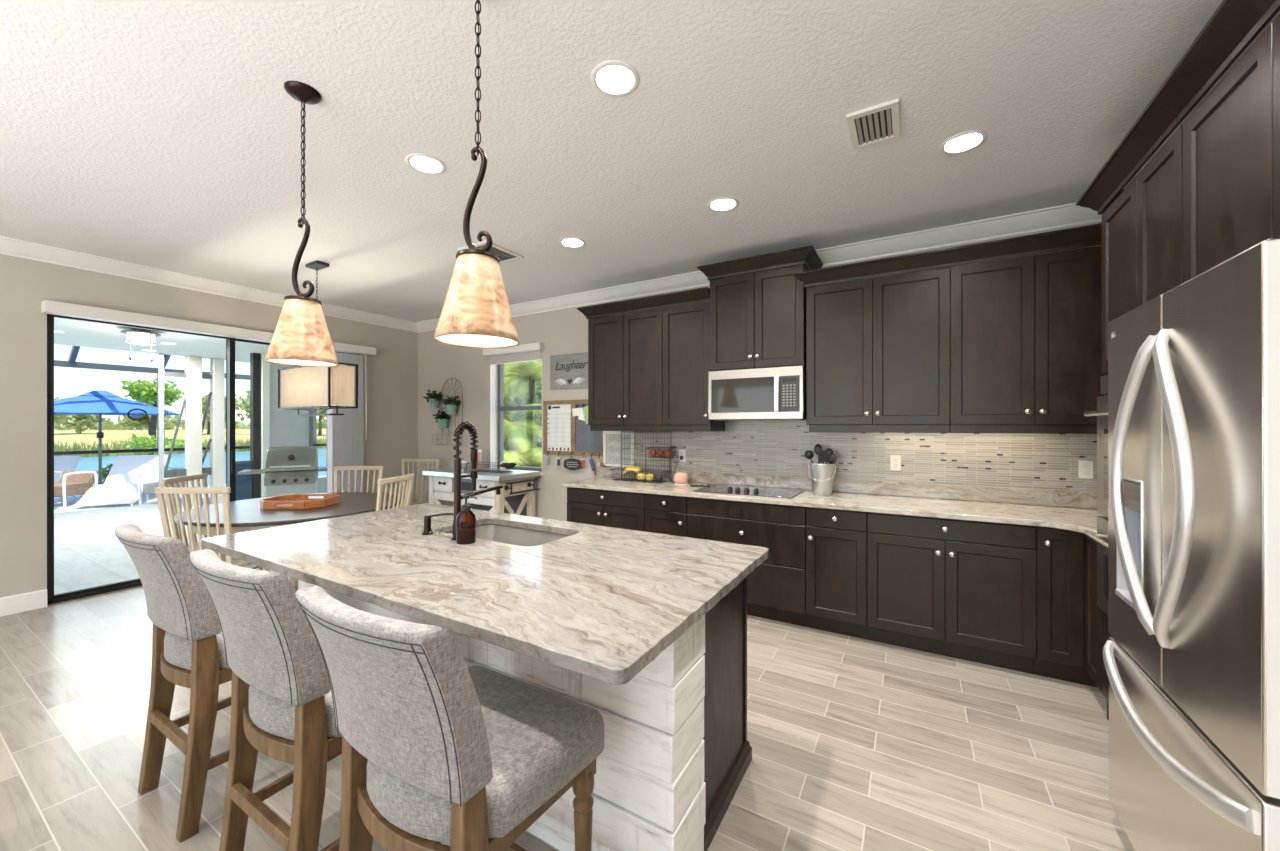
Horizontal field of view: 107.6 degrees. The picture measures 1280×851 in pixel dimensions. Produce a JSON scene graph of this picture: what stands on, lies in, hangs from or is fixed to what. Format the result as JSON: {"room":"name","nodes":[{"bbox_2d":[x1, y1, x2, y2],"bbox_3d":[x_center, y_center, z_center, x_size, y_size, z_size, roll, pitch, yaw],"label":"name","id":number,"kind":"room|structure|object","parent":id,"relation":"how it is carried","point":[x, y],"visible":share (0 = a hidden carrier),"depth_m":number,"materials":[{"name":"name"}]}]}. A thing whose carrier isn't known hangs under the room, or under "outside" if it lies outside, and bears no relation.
{"room":"kitchen","nodes":[
{"label":"kitchen","id":0,"kind":"room"},
{"bbox_2d":[54,317,268,362],"bbox_3d":[-7.235,-1.407,5.404,5.550,0.200,8.000,0,0,30],"label":"ceiling","id":1,"kind":"structure","parent":0,"point":[78,333],"depth_m":7.29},
{"bbox_2d":[120,328,160,361],"bbox_3d":[-6.730,-1.095,6.314,0.380,0.425,0.380,0,0,30],"label":"lantern light","id":2,"kind":"object","parent":1,"relation":"hanging from","point":[138,336],"visible":0.99,"depth_m":6.24,"materials":[{"name":"white"}]},
{"bbox_2d":[0,254,417,597],"bbox_3d":[-5.494,0.007,2.690,0.200,2.870,9.080,0,0,30],"label":"wall","id":3,"kind":"structure","parent":0,"point":[392,373],"depth_m":3.79,"materials":[{"name":"paint"}]},
{"bbox_2d":[0,589,46,616],"bbox_3d":[-6.223,1.373,1.234,0.016,0.140,5.830,0,0,30],"label":"baseboard","id":4,"kind":"structure","parent":3,"relation":"attached to","point":[18,603],"depth_m":3.64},
{"bbox_2d":[47,314,359,604],"bbox_3d":[-4.221,0.242,4.894,0.145,2.408,2.518,0,0,30],"label":"door","id":5,"kind":"structure","parent":3,"relation":"in","point":[52,598],"depth_m":3.88,"materials":[{"name":"black metal"}]},
{"bbox_2d":[41,300,375,492],"bbox_3d":[-4.050,0.195,4.823,0.128,2.375,2.620,0,0,30],"label":"vertical blinds","id":6,"kind":"object","parent":3,"relation":"attached to","point":[344,432],"visible":0.71,"depth_m":5.50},
{"bbox_2d":[0,202,1101,332],"bbox_3d":[-2.204,-1.370,0.759,7.430,0.115,9.080,0,0,30],"label":"trim","id":7,"kind":"structure","parent":3,"relation":"attached to","point":[1067,215],"depth_m":3.87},
{"bbox_2d":[0,563,1134,850],"bbox_3d":[-2.204,1.482,0.759,7.830,0.080,9.480,0,0,30],"label":"floor","id":8,"kind":"structure","parent":0,"point":[857,744],"depth_m":2.09,"materials":[{"name":"tile"}]},
{"bbox_2d":[115,524,231,841],"bbox_3d":[-1.685,0.910,1.910,0.556,1.065,0.590,0,0,30],"label":"counter stool","id":9,"kind":"object","parent":8,"relation":"on","point":[187,631],"visible":0.62,"depth_m":1.68,"materials":[{"name":"grey fabric"}]},
{"bbox_2d":[161,474,262,569],"bbox_3d":[-3.578,0.931,3.958,0.513,1.027,0.480,0,0,-12],"label":"dining chair","id":10,"kind":"object","parent":8,"relation":"on","point":[164,482],"visible":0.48,"depth_m":3.88,"materials":[{"name":"brown wood"}]},
{"bbox_2d":[155,487,269,570],"bbox_3d":[-3.079,0.931,3.434,0.480,1.027,0.513,0,0,-3],"label":"dining chair","id":11,"kind":"object","parent":8,"relation":"on","point":[159,491],"visible":0.47,"depth_m":3.22,"materials":[{"name":"brown wood"}]},
{"bbox_2d":[190,549,341,850],"bbox_3d":[-1.034,0.910,1.528,0.556,1.065,0.590,0,0,30],"label":"counter stool","id":12,"kind":"object","parent":8,"relation":"on","point":[281,688],"visible":0.66,"depth_m":1.30,"materials":[{"name":"grey fabric"}]},
{"bbox_2d":[174,492,400,590],"bbox_3d":[-2.945,1.060,4.070,1.580,0.759,1.580,0,0,30],"label":"dining table","id":13,"kind":"object","parent":8,"relation":"on","point":[246,515],"visible":0.32,"depth_m":3.70,"materials":[{"name":"brown wood"}]},
{"bbox_2d":[260,494,339,509],"bbox_3d":[-2.921,0.645,4.032,0.532,0.068,0.412,0,0,-3],"label":"serving tray","id":14,"kind":"object","parent":13,"relation":"on","point":[295,501],"visible":1,"depth_m":3.96,"materials":[{"name":"brown wood"}]},
{"bbox_2d":[333,466,383,491],"bbox_3d":[-2.913,0.931,4.697,0.480,1.027,0.513,0,0,-11],"label":"dining chair","id":15,"kind":"object","parent":8,"relation":"on","point":[336,469],"visible":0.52,"depth_m":4.91,"materials":[{"name":"brown wood"}]},
{"bbox_2d":[376,474,414,510],"bbox_3d":[-2.257,0.931,3.939,0.513,1.027,0.480,0,0,5],"label":"dining chair","id":16,"kind":"object","parent":8,"relation":"on","point":[410,477],"visible":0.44,"depth_m":3.88,"materials":[{"name":"brown wood"}]},
{"bbox_2d":[395,459,439,507],"bbox_3d":[-2.823,0.931,5.828,0.480,1.027,0.513,0,0,-4],"label":"dining chair","id":17,"kind":"object","parent":8,"relation":"on","point":[403,461],"visible":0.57,"depth_m":6.03,"materials":[{"name":"brown wood"}]},
{"bbox_2d":[295,585,603,850],"bbox_3d":[-0.469,0.910,1.197,0.556,1.065,0.590,0,0,30],"label":"counter stool","id":18,"kind":"object","parent":8,"relation":"on","point":[436,749],"visible":1,"depth_m":1.01,"materials":[{"name":"fabric"}]},
{"bbox_2d":[422,467,539,516],"bbox_3d":[-1.824,0.978,5.395,1.294,0.930,0.620,0,0,30],"label":"kitchen cart","id":19,"kind":"object","parent":8,"relation":"on","point":[517,494],"visible":0.58,"depth_m":5.21,"materials":[{"name":"wood"}]},
{"bbox_2d":[201,503,768,850],"bbox_3d":[-0.754,0.986,2.120,2.367,0.914,1.201,0,0,30],"label":"kitchen island","id":20,"kind":"object","parent":8,"relation":"on","point":[647,631],"visible":0.73,"depth_m":1.57,"materials":[{"name":"stone"}]},
{"bbox_2d":[201,503,768,684],"bbox_3d":[-0.754,0.546,2.120,2.367,0.034,1.201,0,0,30],"label":"island countertop","id":21,"kind":"structure","parent":20,"relation":"on","point":[601,603],"depth_m":1.66,"materials":[{"name":"stone"}]},
{"bbox_2d":[422,513,453,534],"bbox_3d":[-0.989,0.479,2.319,0.169,0.099,0.051,0,0,-15],"label":"soap dispenser","id":22,"kind":"object","parent":21,"relation":"on","point":[427,530],"visible":0.93,"depth_m":2.29,"materials":[{"name":"brown metal"}]},
{"bbox_2d":[456,495,477,543],"bbox_3d":[-0.793,0.421,2.135,0.088,0.213,0.086,0,0,30],"label":"soap bottle","id":23,"kind":"object","parent":21,"relation":"on","point":[466,519],"visible":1,"depth_m":2.10,"materials":[{"name":"orange glass"}]},
{"bbox_2d":[451,421,502,539],"bbox_3d":[-0.777,0.252,2.294,0.096,0.554,0.300,0,0,30],"label":"faucet","id":24,"kind":"object","parent":21,"relation":"on","point":[473,475],"visible":0.93,"depth_m":2.21,"materials":[{"name":"brown metal"}]},
{"bbox_2d":[447,524,569,545],"bbox_3d":[-0.679,0.660,2.381,0.750,0.189,0.430,0,0,30],"label":"sink","id":25,"kind":"object","parent":21,"relation":"in","point":[491,532],"visible":0.08,"depth_m":2.62,"materials":[{"name":"metal"}]},
{"bbox_2d":[567,487,645,531],"bbox_3d":[-0.171,1.003,4.430,0.840,0.879,0.670,0,0,30],"label":"base cabinet","id":26,"kind":"object","parent":8,"relation":"on","point":[616,509],"visible":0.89,"depth_m":4.15,"materials":[{"name":"brown wood"}]},
{"bbox_2d":[645,494,687,536],"bbox_3d":[0.361,1.003,4.119,0.388,0.879,0.670,0,0,30],"label":"base cabinet","id":27,"kind":"object","parent":8,"relation":"on","point":[664,514],"visible":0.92,"depth_m":3.85,"materials":[{"name":"brown wood"}]},
{"bbox_2d":[687,497,807,626],"bbox_3d":[0.924,1.003,3.788,0.915,0.879,0.670,0,0,30],"label":"base cabinet","id":28,"kind":"object","parent":8,"relation":"on","point":[776,589],"visible":0.56,"depth_m":3.44,"materials":[{"name":"brown wood"}]},
{"bbox_2d":[806,507,867,639],"bbox_3d":[1.488,1.003,3.458,0.387,0.879,0.670,0,0,30],"label":"base cabinet","id":29,"kind":"object","parent":8,"relation":"on","point":[836,540],"visible":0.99,"depth_m":3.20,"materials":[{"name":"brown wood"}]},
{"bbox_2d":[867,512,1035,673],"bbox_3d":[2.031,1.003,3.139,0.868,0.879,0.670,0,0,30],"label":"base cabinet","id":30,"kind":"object","parent":8,"relation":"on","point":[960,589],"visible":0.99,"depth_m":2.86,"materials":[{"name":"brown wood"}]},
{"bbox_2d":[1033,526,1101,690],"bbox_3d":[2.704,1.003,2.614,0.821,0.879,0.895,0,0,30],"label":"base cabinet","id":31,"kind":"object","parent":8,"relation":"on","point":[1068,615],"visible":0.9,"depth_m":2.60,"materials":[{"name":"brown wood"}]},
{"bbox_2d":[563,467,1102,532],"bbox_3d":[1.227,0.492,3.483,4.262,0.140,0.906,0,0,30],"label":"countertop","id":32,"kind":"structure","parent":31,"relation":"on","point":[1076,511],"depth_m":3.30,"materials":[{"name":"stone"}]},
{"bbox_2d":[609,431,677,482],"bbox_3d":[0.029,0.288,4.537,0.645,0.477,0.220,0,0,30],"label":"fruit basket","id":33,"kind":"object","parent":32,"relation":"on","point":[664,448],"visible":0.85,"depth_m":4.55,"materials":[{"name":"metal"}]},
{"bbox_2d":[609,468,670,482],"bbox_3d":[-0.002,0.474,4.552,0.573,0.106,0.216,0,0,30],"label":"tray","id":34,"kind":"object","parent":33,"relation":"on","point":[624,479],"depth_m":4.54,"materials":[{"name":"metal"}]},
{"bbox_2d":[646,447,677,457],"bbox_3d":[0.207,0.247,4.452,0.253,0.096,0.175,0,0,30],"label":"tray","id":35,"kind":"object","parent":33,"relation":"on","point":[664,449],"depth_m":4.44,"materials":[{"name":"metal"}]},
{"bbox_2d":[671,456,687,484],"bbox_3d":[0.367,0.404,4.354,0.132,0.248,0.241,0,0,-11],"label":"smart speaker","id":36,"kind":"object","parent":32,"relation":"on","point":[680,478],"visible":1,"depth_m":4.25},
{"bbox_2d":[692,484,804,498],"bbox_3d":[0.888,0.510,3.826,0.790,0.037,0.510,0,0,30],"label":"cooktop","id":37,"kind":"object","parent":32,"relation":"in","point":[716,488],"visible":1,"depth_m":3.75,"materials":[{"name":"black glass"}]},
{"bbox_2d":[808,462,835,495],"bbox_3d":[1.420,0.406,3.642,0.203,0.244,0.197,0,0,30],"label":"bucket","id":38,"kind":"object","parent":32,"relation":"on","point":[822,475],"visible":0.93,"depth_m":3.58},
{"bbox_2d":[1076,101,1182,719],"bbox_3d":[2.343,0.141,1.867,0.704,2.602,0.889,0,0,30],"label":"tall cabinet","id":39,"kind":"object","parent":8,"relation":"on","point":[1142,222],"visible":0.2,"depth_m":1.91,"materials":[{"name":"brown wood"}]},
{"bbox_2d":[1083,375,1107,614],"bbox_3d":[2.305,0.320,1.851,0.658,1.149,0.781,0,0,30],"label":"double oven","id":40,"kind":"object","parent":39,"relation":"in","point":[1101,537],"visible":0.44,"depth_m":2.25,"materials":[{"name":"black metal"}]},
{"bbox_2d":[1103,238,1279,850],"bbox_3d":[1.797,0.532,1.136,0.850,1.820,0.877,0,0,30],"label":"refrigerator","id":41,"kind":"object","parent":8,"relation":"on","point":[1191,657],"visible":1,"depth_m":1.14,"materials":[{"name":"silver metal"}]},
{"bbox_2d":[0,0,1279,321],"bbox_3d":[-2.204,-1.488,0.759,7.830,0.120,9.480,0,0,30],"label":"ceiling","id":42,"kind":"structure","parent":0,"point":[159,134],"depth_m":2.23,"materials":[{"name":"white"}]},
{"bbox_2d":[265,80,338,366],"bbox_3d":[-1.437,-0.848,1.997,0.258,1.159,0.258,0,0,0],"label":"pendant lamp","id":43,"kind":"object","parent":42,"relation":"hanging from","point":[301,337],"visible":1,"depth_m":1.96,"materials":[{"name":"beige"}]},
{"bbox_2d":[277,260,357,415],"bbox_3d":[-2.844,-0.762,4.115,0.884,1.330,0.234,0,0,30],"label":"chandelier","id":44,"kind":"object","parent":42,"relation":"hanging from","point":[304,388],"visible":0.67,"depth_m":3.98,"materials":[{"name":"fabric"}]},
{"bbox_2d":[291,405,343,415],"bbox_3d":[-2.840,-0.187,4.112,0.672,0.181,0.112,0,0,30],"label":"candle","id":45,"kind":"object","parent":44,"relation":"on","point":[315,409],"depth_m":4.11,"materials":[{"name":"glass"}]},
{"bbox_2d":[406,153,445,173],"bbox_3d":[-1.162,-1.458,2.545,0.200,0.072,0.200,0,0,30],"label":"recessed light","id":46,"kind":"object","parent":42,"relation":"in","point":[424,163],"visible":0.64,"depth_m":2.59,"materials":[{"name":"beige"}]},
{"bbox_2d":[434,0,519,348],"bbox_3d":[-0.516,-0.848,1.491,0.258,1.159,0.258,0,0,0],"label":"pendant lamp","id":47,"kind":"object","parent":42,"relation":"hanging from","point":[476,311],"visible":1,"depth_m":1.43,"materials":[{"name":"brown metal"}]},
{"bbox_2d":[458,240,523,263],"bbox_3d":[-1.217,-1.421,3.844,0.330,0.014,0.400,0,0,30],"label":"ceiling vent","id":48,"kind":"object","parent":42,"relation":"in","point":[505,255],"visible":0.44,"depth_m":3.83,"materials":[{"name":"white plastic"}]},
{"bbox_2d":[559,237,584,247],"bbox_3d":[-0.524,-1.458,3.632,0.200,0.072,0.200,0,0,30],"label":"recessed light","id":49,"kind":"object","parent":42,"relation":"in","point":[570,242],"visible":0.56,"depth_m":3.68,"materials":[{"name":"beige"}]},
{"bbox_2d":[591,60,639,96],"bbox_3d":[-0.102,-1.458,1.923,0.200,0.072,0.200,0,0,30],"label":"recessed light","id":50,"kind":"object","parent":42,"relation":"in","point":[613,78],"visible":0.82,"depth_m":1.96,"materials":[{"name":"beige"}]},
{"bbox_2d":[707,197,738,211],"bbox_3d":[0.533,-1.458,3.005,0.200,0.072,0.200,0,0,30],"label":"recessed light","id":51,"kind":"object","parent":42,"relation":"in","point":[720,204],"visible":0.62,"depth_m":3.05,"materials":[{"name":"beige"}]},
{"bbox_2d":[846,98,899,150],"bbox_3d":[1.110,-1.421,2.218,0.210,0.014,0.300,0,0,30],"label":"ceiling vent","id":52,"kind":"object","parent":42,"relation":"in","point":[877,124],"visible":1,"depth_m":2.20,"materials":[{"name":"white plastic"}]},
{"bbox_2d":[939,130,987,154],"bbox_3d":[1.623,-1.458,2.352,0.200,0.072,0.200,0,0,30],"label":"recessed light","id":53,"kind":"object","parent":42,"relation":"in","point":[965,141],"visible":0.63,"depth_m":2.39,"materials":[{"name":"beige"}]},
{"bbox_2d":[418,222,1101,520],"bbox_3d":[0.144,0.007,4.762,7.830,2.870,0.200,0,0,30],"label":"wall","id":54,"kind":"structure","parent":0,"point":[563,331],"depth_m":5.86,"materials":[{"name":"paint"}]},
{"bbox_2d":[432,433,461,445],"bbox_3d":[-2.530,0.170,6.141,0.467,0.153,0.104,0,0,30],"label":"basket","id":55,"kind":"object","parent":54,"relation":"attached to","point":[441,439],"depth_m":6.12,"materials":[{"name":"beige metal"}]},
{"bbox_2d":[432,377,462,445],"bbox_3d":[-2.528,-0.201,6.143,0.470,0.895,0.110,0,0,30],"label":"wall planter","id":56,"kind":"object","parent":54,"relation":"attached to","point":[448,432],"visible":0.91,"depth_m":6.15,"materials":[{"name":"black metal"}]},
{"bbox_2d":[423,390,442,407],"bbox_3d":[-2.744,-0.367,6.236,0.286,0.249,0.232,0,0,30],"label":"potted plant","id":57,"kind":"object","parent":56,"relation":"attached to","point":[433,398],"visible":1,"depth_m":6.20,"materials":[{"name":"teal ceramic"}]},
{"bbox_2d":[432,407,449,427],"bbox_3d":[-2.610,-0.115,6.130,0.246,0.276,0.270,0,0,-12],"label":"potted plant","id":58,"kind":"object","parent":56,"relation":"attached to","point":[442,419],"visible":0.99,"depth_m":6.11,"materials":[{"name":"plant"}]},
{"bbox_2d":[442,395,459,413],"bbox_3d":[-2.427,-0.284,6.066,0.270,0.253,0.228,0,0,30],"label":"potted plant","id":59,"kind":"object","parent":56,"relation":"attached to","point":[451,404],"visible":1,"depth_m":6.02,"materials":[{"name":"teal ceramic"}]},
{"bbox_2d":[490,359,543,475],"bbox_3d":[-1.458,-0.176,5.672,0.915,1.488,0.220,0,0,30],"label":"window","id":60,"kind":"structure","parent":54,"relation":"in","point":[497,443],"depth_m":5.89,"materials":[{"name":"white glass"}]},
{"bbox_2d":[483,342,543,437],"bbox_3d":[-1.513,-0.407,5.598,0.935,1.100,0.115,0,0,30],"label":"window blind","id":61,"kind":"object","parent":60,"relation":"attached to","point":[531,351],"visible":1,"depth_m":5.57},
{"bbox_2d":[550,352,587,389],"bbox_3d":[-0.688,-0.610,5.116,0.765,0.385,0.029,0,0,30],"label":"wall sign","id":62,"kind":"object","parent":54,"relation":"attached to","point":[567,371],"visible":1,"depth_m":5.16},
{"bbox_2d":[543,399,602,457],"bbox_3d":[-0.736,0.022,5.133,0.865,0.629,0.049,0,0,30],"label":"board","id":63,"kind":"object","parent":54,"relation":"attached to","point":[564,433],"visible":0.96,"depth_m":5.18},
{"bbox_2d":[564,458,580,469],"bbox_3d":[-0.744,0.400,5.125,0.241,0.157,0.015,0,0,30],"label":"tag","id":64,"kind":"object","parent":63,"relation":"hanging from","point":[570,464],"visible":1,"depth_m":5.12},
{"bbox_2d":[577,295,662,430],"bbox_3d":[-0.116,-0.558,4.539,0.901,1.202,0.444,0,0,30],"label":"upper cabinet","id":65,"kind":"object","parent":54,"relation":"attached to","point":[625,351],"visible":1,"depth_m":4.37,"materials":[{"name":"brown wood"}]},
{"bbox_2d":[658,287,724,431],"bbox_3d":[0.471,-0.558,4.194,0.459,1.202,0.444,0,0,30],"label":"upper cabinet","id":66,"kind":"object","parent":54,"relation":"attached to","point":[686,328],"visible":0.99,"depth_m":4.07,"materials":[{"name":"brown wood"}]},
{"bbox_2d":[697,245,822,370],"bbox_3d":[0.992,-0.897,3.871,0.915,0.869,0.474,0,0,30],"label":"upper cabinet","id":67,"kind":"object","parent":54,"relation":"attached to","point":[758,319],"visible":0.96,"depth_m":3.70,"materials":[{"name":"brown wood"}]},
{"bbox_2d":[708,365,805,420],"bbox_3d":[0.997,-0.256,3.880,0.765,0.408,0.435,0,0,30],"label":"microwave","id":68,"kind":"object","parent":67,"relation":"attached to","point":[772,393],"visible":1,"depth_m":3.69,"materials":[{"name":"silver plastic"}]},
{"bbox_2d":[602,420,1096,491],"bbox_3d":[1.444,-0.018,3.877,4.288,0.880,0.009,0,0,30],"label":"backsplash","id":69,"kind":"structure","parent":54,"relation":"attached to","point":[1044,461],"depth_m":3.61,"materials":[{"name":"tile"}]},
{"bbox_2d":[603,431,634,467],"bbox_3d":[-0.219,0.234,4.833,0.382,0.386,0.020,0,0,30],"label":"panel","id":70,"kind":"object","parent":69,"relation":"attached to","point":[613,441],"visible":0.98,"depth_m":4.84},
{"bbox_2d":[890,455,900,470],"bbox_3d":[1.949,0.278,3.569,0.072,0.116,0.010,0,0,30],"label":"wall outlet","id":71,"kind":"object","parent":69,"relation":"attached to","point":[895,460],"visible":1,"depth_m":3.56,"materials":[{"name":"white plastic"}]},
{"bbox_2d":[1078,460,1092,478],"bbox_3d":[2.881,0.278,3.023,0.072,0.116,0.010,0,0,30],"label":"wall outlet","id":72,"kind":"object","parent":69,"relation":"attached to","point":[1085,468],"visible":1,"depth_m":3.02,"materials":[{"name":"white plastic"}]},
{"bbox_2d":[793,248,950,432],"bbox_3d":[1.699,-0.558,3.474,0.993,1.202,0.444,0,0,30],"label":"upper cabinet","id":73,"kind":"object","parent":54,"relation":"attached to","point":[878,349],"visible":0.98,"depth_m":3.30,"materials":[{"name":"brown wood"}]},
{"bbox_2d":[950,223,1106,433],"bbox_3d":[2.654,-0.558,2.913,1.222,1.202,0.444,0,0,30],"label":"upper cabinet","id":74,"kind":"object","parent":54,"relation":"attached to","point":[1026,331],"visible":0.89,"depth_m":2.89,"materials":[{"name":"brown wood"}]},
{"bbox_2d":[1151,0,1279,282],"bbox_3d":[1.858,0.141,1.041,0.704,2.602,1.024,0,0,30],"label":"upper cabinet","id":75,"kind":"object","parent":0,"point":[1231,140],"visible":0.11,"depth_m":1.37,"materials":[{"name":"brown wood"}]},
{"label":"outside","id":76,"kind":"structure","parent":0,"visible":0},
{"bbox_2d":[54,428,325,452],"bbox_3d":[-84.554,1.343,95.984,157.000,1.599,240.000,0,0,30],"label":"field","id":77,"kind":"structure","parent":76,"point":[90,436],"depth_m":41.59,"materials":[{"name":"green plant"}]},
{"bbox_2d":[58,414,106,433],"bbox_3d":[-51.347,-0.544,42.713,3.034,3.981,3.964,0,0,-14],"label":"tree","id":78,"kind":"object","parent":77,"relation":"on","point":[80,421],"visible":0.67,"depth_m":42.22,"materials":[{"name":"green plant"}]},
{"bbox_2d":[117,403,169,432],"bbox_3d":[-52.435,-0.629,49.380,3.737,4.152,4.363,0,0,-29],"label":"tree","id":79,"kind":"object","parent":77,"relation":"on","point":[127,421],"visible":0.4,"depth_m":48.65,"materials":[{"name":"green plant"}]},
{"bbox_2d":[119,434,184,454],"bbox_3d":[-18.428,1.402,17.845,1.698,2.286,1.882,0,0,30],"label":"bush","id":80,"kind":"object","parent":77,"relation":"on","point":[150,442],"visible":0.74,"depth_m":17.55,"materials":[{"name":"green plant"}]},
{"bbox_2d":[54,437,325,456],"bbox_3d":[-31.573,1.418,39.471,8.482,1.250,48.376,0,0,30],"label":"grass","id":81,"kind":"structure","parent":77,"relation":"on","point":[75,446],"depth_m":29.78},
{"bbox_2d":[54,415,325,429],"bbox_3d":[-109.044,0.186,110.206,19.605,7.639,141.881,0,0,30],"label":"treeline","id":82,"kind":"object","parent":77,"relation":"on","point":[109,425],"visible":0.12,"depth_m":104.65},
{"bbox_2d":[182,394,240,433],"bbox_3d":[-45.435,-1.213,49.517,5.305,5.323,4.647,0,0,30],"label":"tree","id":83,"kind":"object","parent":77,"relation":"on","point":[204,398],"visible":0.12,"depth_m":48.61,"materials":[{"name":"green plant"}]},
{"bbox_2d":[235,390,249,421],"bbox_3d":[-38.813,-1.312,48.166,4.480,5.522,5.380,0,0,-32],"label":"tree","id":84,"kind":"object","parent":77,"relation":"on","point":[245,404],"visible":0.13,"depth_m":46.23,"materials":[{"name":"green plant"}]},
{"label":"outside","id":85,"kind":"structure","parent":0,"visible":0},
{"bbox_2d":[54,448,325,497],"bbox_3d":[-21.333,2.102,24.110,30.800,0.480,140.000,0,0,30],"label":"pond water","id":86,"kind":"structure","parent":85,"point":[177,461],"depth_m":24.90,"materials":[{"name":"teal liquid"}]},
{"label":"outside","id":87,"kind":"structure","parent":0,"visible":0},
{"bbox_2d":[119,378,184,454],"bbox_3d":[-20.259,0.146,19.436,1.682,4.603,2.229,0,0,-13],"label":"broadleaf tree","id":88,"kind":"object","parent":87,"point":[145,392],"visible":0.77,"depth_m":19.17,"materials":[{"name":"green plant"}]},
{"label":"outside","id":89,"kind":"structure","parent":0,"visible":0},
{"bbox_2d":[54,476,325,593],"bbox_3d":[-8.976,1.518,5.846,9.000,0.090,17.000,0,0,30],"label":"floor","id":90,"kind":"structure","parent":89,"point":[88,553],"depth_m":6.15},
{"bbox_2d":[54,456,81,498],"bbox_3d":[-11.579,1.041,8.825,0.782,0.872,1.715,0,0,-28],"label":"sun lounger","id":91,"kind":"object","parent":90,"relation":"on","point":[61,463],"visible":0.1,"depth_m":9.53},
{"bbox_2d":[54,470,97,507],"bbox_3d":[-10.798,1.157,8.780,0.640,0.632,0.628,0,0,-5],"label":"patio chair","id":92,"kind":"object","parent":90,"relation":"on","point":[77,482],"visible":0.7,"depth_m":8.85,"materials":[{"name":"metal"}]},
{"bbox_2d":[54,390,179,497],"bbox_3d":[-11.335,0.355,9.827,2.383,2.235,2.383,0,0,-36],"label":"patio umbrella","id":93,"kind":"object","parent":90,"relation":"on","point":[97,402],"visible":0.69,"depth_m":9.57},
{"bbox_2d":[71,455,167,509],"bbox_3d":[-10.125,1.041,9.189,0.782,0.872,1.715,0,0,-30],"label":"sun lounger","id":94,"kind":"object","parent":90,"relation":"on","point":[120,486],"visible":0.76,"depth_m":9.36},
{"bbox_2d":[138,469,184,504],"bbox_3d":[-9.150,1.157,9.113,0.640,0.632,0.628,0,0,10],"label":"patio chair","id":95,"kind":"object","parent":90,"relation":"on","point":[148,488],"visible":0.24,"depth_m":8.88,"materials":[{"name":"white metal"}]},
{"bbox_2d":[158,353,211,508],"bbox_3d":[-8.400,0.083,8.665,0.060,2.780,0.725,0,0,30],"label":"wall","id":96,"kind":"structure","parent":90,"relation":"on","point":[162,473],"depth_m":8.38,"materials":[{"name":"grey paint"}]},
{"bbox_2d":[54,346,325,468],"bbox_3d":[-11.133,-0.515,7.691,3.532,3.975,14.000,0,0,30],"label":"cage","id":97,"kind":"object","parent":90,"relation":"on","point":[71,362],"visible":0.09,"depth_m":10.48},
{"bbox_2d":[185,355,201,505],"bbox_3d":[-8.328,0.083,8.729,0.200,2.780,0.190,0,0,30],"label":"patio column","id":98,"kind":"structure","parent":90,"relation":"on","point":[193,364],"depth_m":8.67,"materials":[{"name":"paint"}]},
{"bbox_2d":[210,358,224,503],"bbox_3d":[-8.153,0.083,9.027,0.200,2.780,0.160,0,0,30],"label":"patio column","id":99,"kind":"structure","parent":90,"relation":"on","point":[217,365],"depth_m":8.97,"materials":[{"name":"paint"}]},
{"bbox_2d":[235,460,251,500],"bbox_3d":[-6.961,1.038,8.203,0.070,0.870,0.245,0,0,30],"label":"panel","id":100,"kind":"object","parent":90,"relation":"on","point":[243,483],"visible":0.54,"depth_m":8.19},
{"bbox_2d":[238,446,326,496],"bbox_3d":[-5.375,0.893,7.238,1.240,1.158,0.655,0,0,-32],"label":"gas grill","id":101,"kind":"object","parent":90,"relation":"on","point":[289,470],"visible":0.72,"depth_m":7.08,"materials":[{"name":"silver metal"}]},
{"bbox_2d":[250,353,326,498],"bbox_3d":[-6.175,0.083,9.524,0.250,2.780,2.820,0,0,30],"label":"sliding door","id":102,"kind":"structure","parent":90,"relation":"on","point":[270,426],"depth_m":8.42,"materials":[{"name":"grey paint"}]},
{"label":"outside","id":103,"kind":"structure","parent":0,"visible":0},
{"bbox_3d":[18.420,1.793,26.456,35.000,0.500,55.720,0,0,30],"label":"yard","id":104,"kind":"structure","parent":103,"visible":0},
{"bbox_2d":[504,447,541,466],"bbox_3d":[-2.100,0.990,8.187,3.120,1.318,3.125,0,0,30],"label":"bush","id":105,"kind":"object","parent":104,"relation":"on","point":[533,455],"visible":0.27,"depth_m":7.41,"materials":[{"name":"green plant"}]},
{"bbox_2d":[504,361,541,448],"bbox_3d":[-2.303,0.067,9.915,3.482,3.156,3.532,0,0,30],"label":"palm","id":106,"kind":"object","parent":104,"relation":"on","point":[529,372],"visible":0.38,"depth_m":9.87,"materials":[{"name":"green plant"}]},
{"bbox_2d":[504,403,541,466],"bbox_3d":[-2.552,0.604,9.269,2.913,2.086,2.926,0,0,30],"label":"palm","id":107,"kind":"object","parent":104,"relation":"on","point":[514,423],"visible":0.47,"depth_m":8.76,"materials":[{"name":"green plant"}]},
{"bbox_2d":[504,386,541,450],"bbox_3d":[-3.143,0.347,11.427,2.905,2.791,2.411,0,0,30],"label":"shrub","id":108,"kind":"object","parent":104,"relation":"on","point":[515,401],"visible":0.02,"depth_m":10.85,"materials":[{"name":"green plant"}]},
{"bbox_2d":[507,382,541,466],"bbox_3d":[-1.805,0.209,11.123,3.225,3.001,2.608,0,0,30],"label":"shrub","id":109,"kind":"object","parent":104,"relation":"on","point":[539,394],"visible":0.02,"depth_m":10.57,"materials":[{"name":"green plant"}]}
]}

